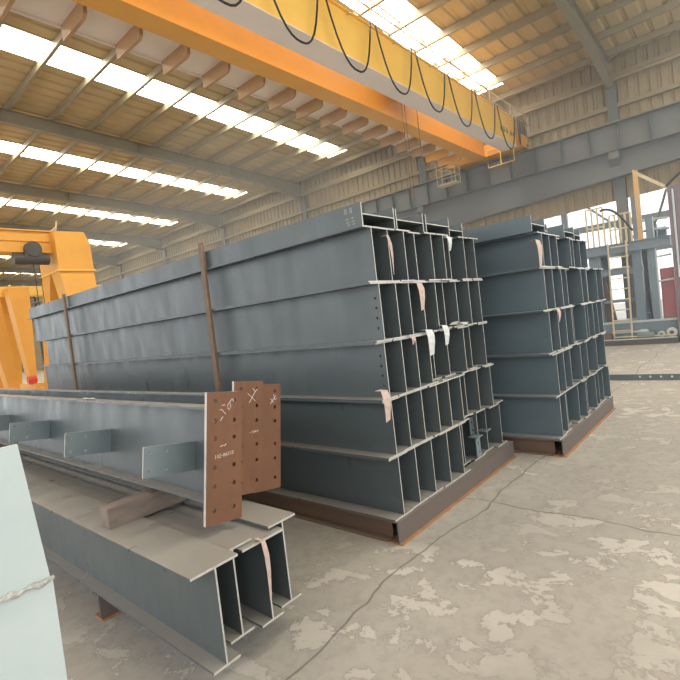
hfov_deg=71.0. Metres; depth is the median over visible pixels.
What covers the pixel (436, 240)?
girder
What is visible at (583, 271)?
girder
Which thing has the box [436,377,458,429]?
girder
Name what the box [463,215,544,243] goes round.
girder
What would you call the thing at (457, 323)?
paper tag
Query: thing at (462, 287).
girder
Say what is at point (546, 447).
bearer
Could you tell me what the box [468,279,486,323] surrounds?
girder
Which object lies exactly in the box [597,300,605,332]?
girder
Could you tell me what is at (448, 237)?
paper tag
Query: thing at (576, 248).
girder
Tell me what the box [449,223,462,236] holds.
girder
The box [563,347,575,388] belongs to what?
girder
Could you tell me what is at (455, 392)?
girder
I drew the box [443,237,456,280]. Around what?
girder
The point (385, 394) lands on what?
paper tag
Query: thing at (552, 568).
floor
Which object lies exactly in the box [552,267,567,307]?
girder
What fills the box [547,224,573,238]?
girder
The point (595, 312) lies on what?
girder
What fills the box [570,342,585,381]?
girder
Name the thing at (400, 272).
girder
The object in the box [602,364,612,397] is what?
girder
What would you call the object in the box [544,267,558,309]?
girder
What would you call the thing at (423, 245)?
girder
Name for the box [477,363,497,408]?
girder
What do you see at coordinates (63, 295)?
bar
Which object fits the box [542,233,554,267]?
girder
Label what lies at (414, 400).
girder
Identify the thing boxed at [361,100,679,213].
runway
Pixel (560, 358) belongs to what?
girder
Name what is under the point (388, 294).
girder
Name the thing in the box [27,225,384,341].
girder
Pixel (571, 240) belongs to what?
girder
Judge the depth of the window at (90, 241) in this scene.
34.74 m
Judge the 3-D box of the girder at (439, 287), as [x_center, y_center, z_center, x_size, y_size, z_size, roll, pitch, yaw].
[-1.703,-0.104,6.694,7.082,0.439,0.209,-5,3,41]
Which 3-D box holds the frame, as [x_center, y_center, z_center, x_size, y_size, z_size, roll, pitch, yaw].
[13.275,-4.763,27.736,32.000,7.500,0.300,-5,3,41]
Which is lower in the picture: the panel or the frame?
the panel
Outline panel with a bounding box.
[659,267,677,317]
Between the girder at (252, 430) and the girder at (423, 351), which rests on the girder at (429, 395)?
the girder at (423, 351)
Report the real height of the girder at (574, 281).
0.449 m
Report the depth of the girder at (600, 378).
6.59 m
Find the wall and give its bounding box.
[30,31,679,369]
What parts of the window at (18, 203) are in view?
frame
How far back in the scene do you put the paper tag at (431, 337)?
3.96 m
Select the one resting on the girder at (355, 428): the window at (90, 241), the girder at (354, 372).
the girder at (354, 372)
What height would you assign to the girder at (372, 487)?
0.465 m
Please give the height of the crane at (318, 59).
3.845 m
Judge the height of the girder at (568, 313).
0.459 m
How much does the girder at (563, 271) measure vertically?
0.449 m
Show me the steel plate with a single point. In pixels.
(31, 648)
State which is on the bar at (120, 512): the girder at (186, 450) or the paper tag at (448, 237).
the girder at (186, 450)
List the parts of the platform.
railing, post, post, railing, boom post, post, frame, motor, post, arm, post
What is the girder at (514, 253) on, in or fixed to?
on the girder at (521, 291)
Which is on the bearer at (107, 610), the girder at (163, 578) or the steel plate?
the girder at (163, 578)
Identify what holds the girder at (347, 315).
on the girder at (354, 372)
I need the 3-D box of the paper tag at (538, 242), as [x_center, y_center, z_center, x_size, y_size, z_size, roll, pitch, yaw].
[1.981,-0.869,4.799,0.083,0.278,0.100,-5,3,41]
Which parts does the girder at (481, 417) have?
shelf plate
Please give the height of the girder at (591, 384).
0.454 m
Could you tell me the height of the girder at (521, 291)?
0.449 m
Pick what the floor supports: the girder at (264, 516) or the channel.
the channel
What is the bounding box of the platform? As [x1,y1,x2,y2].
[584,170,679,345]
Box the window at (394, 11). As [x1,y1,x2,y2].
[341,0,502,93]
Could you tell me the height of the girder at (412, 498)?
0.465 m
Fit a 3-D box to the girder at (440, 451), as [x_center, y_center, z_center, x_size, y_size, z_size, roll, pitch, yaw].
[-1.715,1.236,6.494,7.103,0.465,0.244,-5,3,41]
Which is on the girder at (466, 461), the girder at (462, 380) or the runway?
the girder at (462, 380)
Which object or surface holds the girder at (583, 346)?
on the girder at (589, 410)
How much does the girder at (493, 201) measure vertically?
2.275 m
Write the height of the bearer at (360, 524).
0.174 m
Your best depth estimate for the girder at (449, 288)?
4.54 m
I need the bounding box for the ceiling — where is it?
[0,0,679,297]
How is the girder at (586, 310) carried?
on the girder
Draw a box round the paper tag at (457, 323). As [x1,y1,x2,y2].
[450,321,467,325]
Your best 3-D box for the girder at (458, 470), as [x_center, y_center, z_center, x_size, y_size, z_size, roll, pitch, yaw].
[-1.543,1.209,6.670,7.074,0.465,0.244,-5,3,41]
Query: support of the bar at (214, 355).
on the floor
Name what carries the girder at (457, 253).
on the girder at (462, 287)
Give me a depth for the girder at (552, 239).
5.30 m
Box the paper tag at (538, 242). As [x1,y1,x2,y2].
[530,239,542,266]
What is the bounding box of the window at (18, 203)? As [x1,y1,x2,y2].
[0,198,176,225]
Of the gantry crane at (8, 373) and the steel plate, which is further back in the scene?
the gantry crane at (8, 373)
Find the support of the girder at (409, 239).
on the girder at (418, 316)
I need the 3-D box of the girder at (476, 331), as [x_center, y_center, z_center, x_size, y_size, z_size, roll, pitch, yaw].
[-1.327,0.268,7.290,7.453,0.435,0.211,-5,3,41]
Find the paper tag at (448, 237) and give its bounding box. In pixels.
[443,236,451,250]
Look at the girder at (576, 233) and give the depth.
6.36 m
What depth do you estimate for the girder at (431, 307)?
4.21 m
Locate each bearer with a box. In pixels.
[92,591,121,621]
[242,491,397,541]
[387,441,516,545]
[502,436,557,455]
[553,396,615,457]
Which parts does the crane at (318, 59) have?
plate, plate, handrail, guard frame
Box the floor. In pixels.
[22,299,679,679]
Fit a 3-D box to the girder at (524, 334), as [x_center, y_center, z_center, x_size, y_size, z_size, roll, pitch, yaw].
[-0.358,0.123,7.320,6.900,0.459,0.252,-5,3,41]
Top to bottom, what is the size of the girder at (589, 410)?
0.454 m
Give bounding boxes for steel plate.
[0,444,66,679]
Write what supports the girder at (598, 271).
on the girder at (599, 304)
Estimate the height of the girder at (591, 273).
0.449 m
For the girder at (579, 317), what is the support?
on the girder at (583, 346)
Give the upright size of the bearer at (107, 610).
0.160 m
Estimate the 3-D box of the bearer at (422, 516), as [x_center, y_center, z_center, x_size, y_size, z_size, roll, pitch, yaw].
[1.139,1.312,4.382,0.122,0.174,2.250,-5,3,41]
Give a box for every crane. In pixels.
[0,0,528,197]
[0,221,96,388]
[0,285,99,388]
[0,300,19,388]
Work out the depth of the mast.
13.05 m
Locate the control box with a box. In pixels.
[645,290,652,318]
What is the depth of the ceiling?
17.00 m
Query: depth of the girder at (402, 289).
3.89 m
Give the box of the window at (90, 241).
[88,240,126,245]
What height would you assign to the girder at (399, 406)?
0.431 m
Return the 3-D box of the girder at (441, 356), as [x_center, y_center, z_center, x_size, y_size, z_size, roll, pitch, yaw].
[-1.816,0.343,6.870,7.500,0.435,0.211,-5,3,41]
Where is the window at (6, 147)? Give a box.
[0,141,247,197]
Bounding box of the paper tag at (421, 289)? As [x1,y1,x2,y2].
[413,283,424,310]
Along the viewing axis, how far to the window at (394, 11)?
13.48 m
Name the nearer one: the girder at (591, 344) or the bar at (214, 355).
the bar at (214, 355)
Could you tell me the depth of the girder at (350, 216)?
4.33 m
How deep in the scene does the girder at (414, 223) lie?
4.14 m
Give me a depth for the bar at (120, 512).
2.91 m
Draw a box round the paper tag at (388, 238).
[380,235,393,271]
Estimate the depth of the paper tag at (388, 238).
3.63 m
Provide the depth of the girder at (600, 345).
6.75 m
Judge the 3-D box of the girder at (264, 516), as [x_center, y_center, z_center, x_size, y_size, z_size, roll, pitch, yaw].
[-3.000,1.457,5.045,7.200,0.472,0.200,-5,3,41]
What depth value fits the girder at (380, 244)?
3.71 m
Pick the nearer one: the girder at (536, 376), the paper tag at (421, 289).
the paper tag at (421, 289)
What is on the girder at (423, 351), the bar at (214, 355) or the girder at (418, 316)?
the girder at (418, 316)
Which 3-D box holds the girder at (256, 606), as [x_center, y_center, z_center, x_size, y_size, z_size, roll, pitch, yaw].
[-3.079,1.487,4.891,7.200,0.444,0.280,-5,3,41]
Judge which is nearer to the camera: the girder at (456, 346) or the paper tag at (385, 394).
the paper tag at (385, 394)
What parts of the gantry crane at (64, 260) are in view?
leg, leg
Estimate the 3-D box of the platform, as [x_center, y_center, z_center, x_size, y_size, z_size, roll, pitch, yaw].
[9.157,-2.493,14.299,3.227,5.050,2.150,-5,3,41]
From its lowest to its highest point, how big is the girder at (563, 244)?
0.359 m
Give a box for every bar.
[62,294,78,389]
[99,488,187,529]
[197,242,221,391]
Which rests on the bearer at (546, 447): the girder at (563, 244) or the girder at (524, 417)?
the girder at (524, 417)
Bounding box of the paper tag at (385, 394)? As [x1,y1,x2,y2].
[377,389,390,422]
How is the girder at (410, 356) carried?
on the girder at (414, 400)
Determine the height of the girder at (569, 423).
0.454 m
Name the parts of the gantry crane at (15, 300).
leg, leg, drive motor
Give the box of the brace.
[603,278,617,321]
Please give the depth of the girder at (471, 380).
4.77 m
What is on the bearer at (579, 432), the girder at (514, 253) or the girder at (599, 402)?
the girder at (599, 402)
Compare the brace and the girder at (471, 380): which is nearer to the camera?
the girder at (471, 380)
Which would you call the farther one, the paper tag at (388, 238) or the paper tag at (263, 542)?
the paper tag at (388, 238)
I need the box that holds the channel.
[609,374,679,379]
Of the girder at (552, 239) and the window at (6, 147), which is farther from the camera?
the window at (6, 147)
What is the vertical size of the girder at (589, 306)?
0.459 m
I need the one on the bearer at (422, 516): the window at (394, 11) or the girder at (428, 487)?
the girder at (428, 487)
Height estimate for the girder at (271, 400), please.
0.741 m
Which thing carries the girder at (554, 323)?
on the girder at (560, 358)
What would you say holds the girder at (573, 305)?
on the girder at (575, 352)
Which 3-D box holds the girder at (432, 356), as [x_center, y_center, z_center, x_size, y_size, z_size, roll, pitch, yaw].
[-1.933,0.364,6.689,7.380,0.435,0.211,-5,3,41]
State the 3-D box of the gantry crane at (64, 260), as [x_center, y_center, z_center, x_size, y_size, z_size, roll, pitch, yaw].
[-13.283,-0.585,14.310,5.900,6.236,10.360,-5,3,41]
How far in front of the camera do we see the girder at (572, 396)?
5.69 m
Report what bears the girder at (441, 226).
on the girder at (436, 240)
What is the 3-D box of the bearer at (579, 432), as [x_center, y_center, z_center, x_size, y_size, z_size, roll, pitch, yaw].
[3.091,1.016,5.922,0.122,0.180,2.390,-5,3,41]
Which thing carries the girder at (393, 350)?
on the girder at (399, 406)
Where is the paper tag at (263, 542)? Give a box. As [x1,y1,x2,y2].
[255,537,271,599]
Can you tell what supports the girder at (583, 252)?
on the girder at (583, 271)
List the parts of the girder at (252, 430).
plate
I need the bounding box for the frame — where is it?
[561,196,668,240]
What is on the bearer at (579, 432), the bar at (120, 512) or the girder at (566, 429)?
the girder at (566, 429)
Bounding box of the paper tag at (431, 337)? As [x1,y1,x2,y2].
[420,330,434,355]
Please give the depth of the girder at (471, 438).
4.79 m
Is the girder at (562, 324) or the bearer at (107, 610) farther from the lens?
the girder at (562, 324)
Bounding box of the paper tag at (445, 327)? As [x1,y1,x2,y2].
[440,325,449,344]
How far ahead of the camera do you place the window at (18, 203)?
26.59 m
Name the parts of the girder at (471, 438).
cleat plate, shelf plate, cleat plate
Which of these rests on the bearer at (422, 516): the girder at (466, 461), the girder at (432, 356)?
the girder at (466, 461)
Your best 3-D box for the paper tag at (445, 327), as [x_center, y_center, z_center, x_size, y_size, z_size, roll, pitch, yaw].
[0.908,-0.043,4.183,0.083,0.178,0.075,-5,3,41]
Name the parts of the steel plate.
plate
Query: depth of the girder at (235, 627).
2.61 m
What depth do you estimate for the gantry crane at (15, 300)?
22.60 m
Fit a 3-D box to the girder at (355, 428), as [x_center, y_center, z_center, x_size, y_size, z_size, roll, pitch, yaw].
[-2.244,0.871,5.895,7.059,0.431,0.215,-5,3,41]
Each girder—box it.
[0,381,262,494]
[0,391,241,526]
[19,449,300,607]
[20,453,283,627]
[21,460,254,644]
[24,472,240,675]
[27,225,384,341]
[29,202,395,317]
[41,340,397,401]
[42,282,392,365]
[254,384,280,492]
[263,446,412,521]
[280,396,404,459]
[372,227,399,281]
[375,281,408,339]
[380,337,413,395]
[388,229,414,281]
[391,392,418,450]
[393,209,423,232]
[396,135,679,225]
[396,281,420,335]
[399,442,428,508]
[401,334,427,390]
[404,232,424,280]
[406,387,432,443]
[409,281,427,333]
[414,232,440,280]
[415,436,443,497]
[416,332,438,385]
[421,382,446,436]
[422,214,449,235]
[422,281,442,331]
[431,233,452,280]
[431,331,441,379]
[431,428,457,487]
[434,328,455,377]
[435,281,451,328]
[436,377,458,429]
[442,280,464,327]
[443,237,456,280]
[446,374,469,423]
[447,421,470,478]
[448,236,471,279]
[448,326,471,373]
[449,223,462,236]
[455,280,476,325]
[460,373,472,417]
[460,424,470,465]
[462,413,485,460]
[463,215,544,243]
[463,237,481,279]
[463,325,477,368]
[464,367,484,413]
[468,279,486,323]
[469,322,490,366]
[474,231,547,276]
[476,409,493,452]
[477,267,551,316]
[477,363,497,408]
[482,310,556,356]
[485,399,506,447]
[487,352,563,397]
[493,394,566,439]
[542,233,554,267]
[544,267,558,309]
[545,308,564,351]
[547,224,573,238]
[549,234,558,267]
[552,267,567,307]
[556,349,569,392]
[557,237,574,268]
[558,307,571,348]
[560,393,571,432]
[561,268,572,306]
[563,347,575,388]
[565,306,576,345]
[565,392,571,425]
[566,268,585,304]
[566,382,583,423]
[570,239,577,268]
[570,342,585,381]
[571,305,577,342]
[572,303,589,341]
[573,240,583,267]
[574,230,579,239]
[577,378,590,418]
[579,240,589,268]
[580,340,591,377]
[581,268,590,302]
[585,303,591,337]
[585,380,591,411]
[586,268,600,301]
[586,336,600,371]
[586,372,599,409]
[587,302,597,336]
[592,301,601,334]
[595,371,602,404]
[596,268,605,300]
[596,332,607,366]
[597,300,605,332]
[598,367,606,400]
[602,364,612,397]
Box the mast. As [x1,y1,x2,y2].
[667,184,679,333]
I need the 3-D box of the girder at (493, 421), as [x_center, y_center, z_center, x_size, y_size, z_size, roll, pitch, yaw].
[-1.008,1.112,7.508,7.279,0.465,0.244,-5,3,41]
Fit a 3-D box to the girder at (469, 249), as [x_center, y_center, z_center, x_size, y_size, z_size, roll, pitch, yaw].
[-1.397,-0.592,7.183,7.330,0.415,0.207,-5,3,41]
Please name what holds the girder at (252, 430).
on the bar at (120, 512)
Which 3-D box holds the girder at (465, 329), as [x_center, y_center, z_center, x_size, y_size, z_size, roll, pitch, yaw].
[-1.409,0.287,7.079,7.197,0.435,0.211,-5,3,41]
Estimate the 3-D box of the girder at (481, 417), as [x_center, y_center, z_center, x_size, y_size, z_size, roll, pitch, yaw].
[-1.083,1.131,7.246,7.029,0.465,0.244,-5,3,41]
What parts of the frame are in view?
post, rail, post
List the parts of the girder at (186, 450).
fin plate, fin plate, fin plate, fin plate, plate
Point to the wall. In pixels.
(646, 77)
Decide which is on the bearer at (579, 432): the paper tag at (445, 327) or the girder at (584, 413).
the girder at (584, 413)
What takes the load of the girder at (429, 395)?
on the girder at (440, 451)
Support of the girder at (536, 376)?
on the girder at (524, 417)

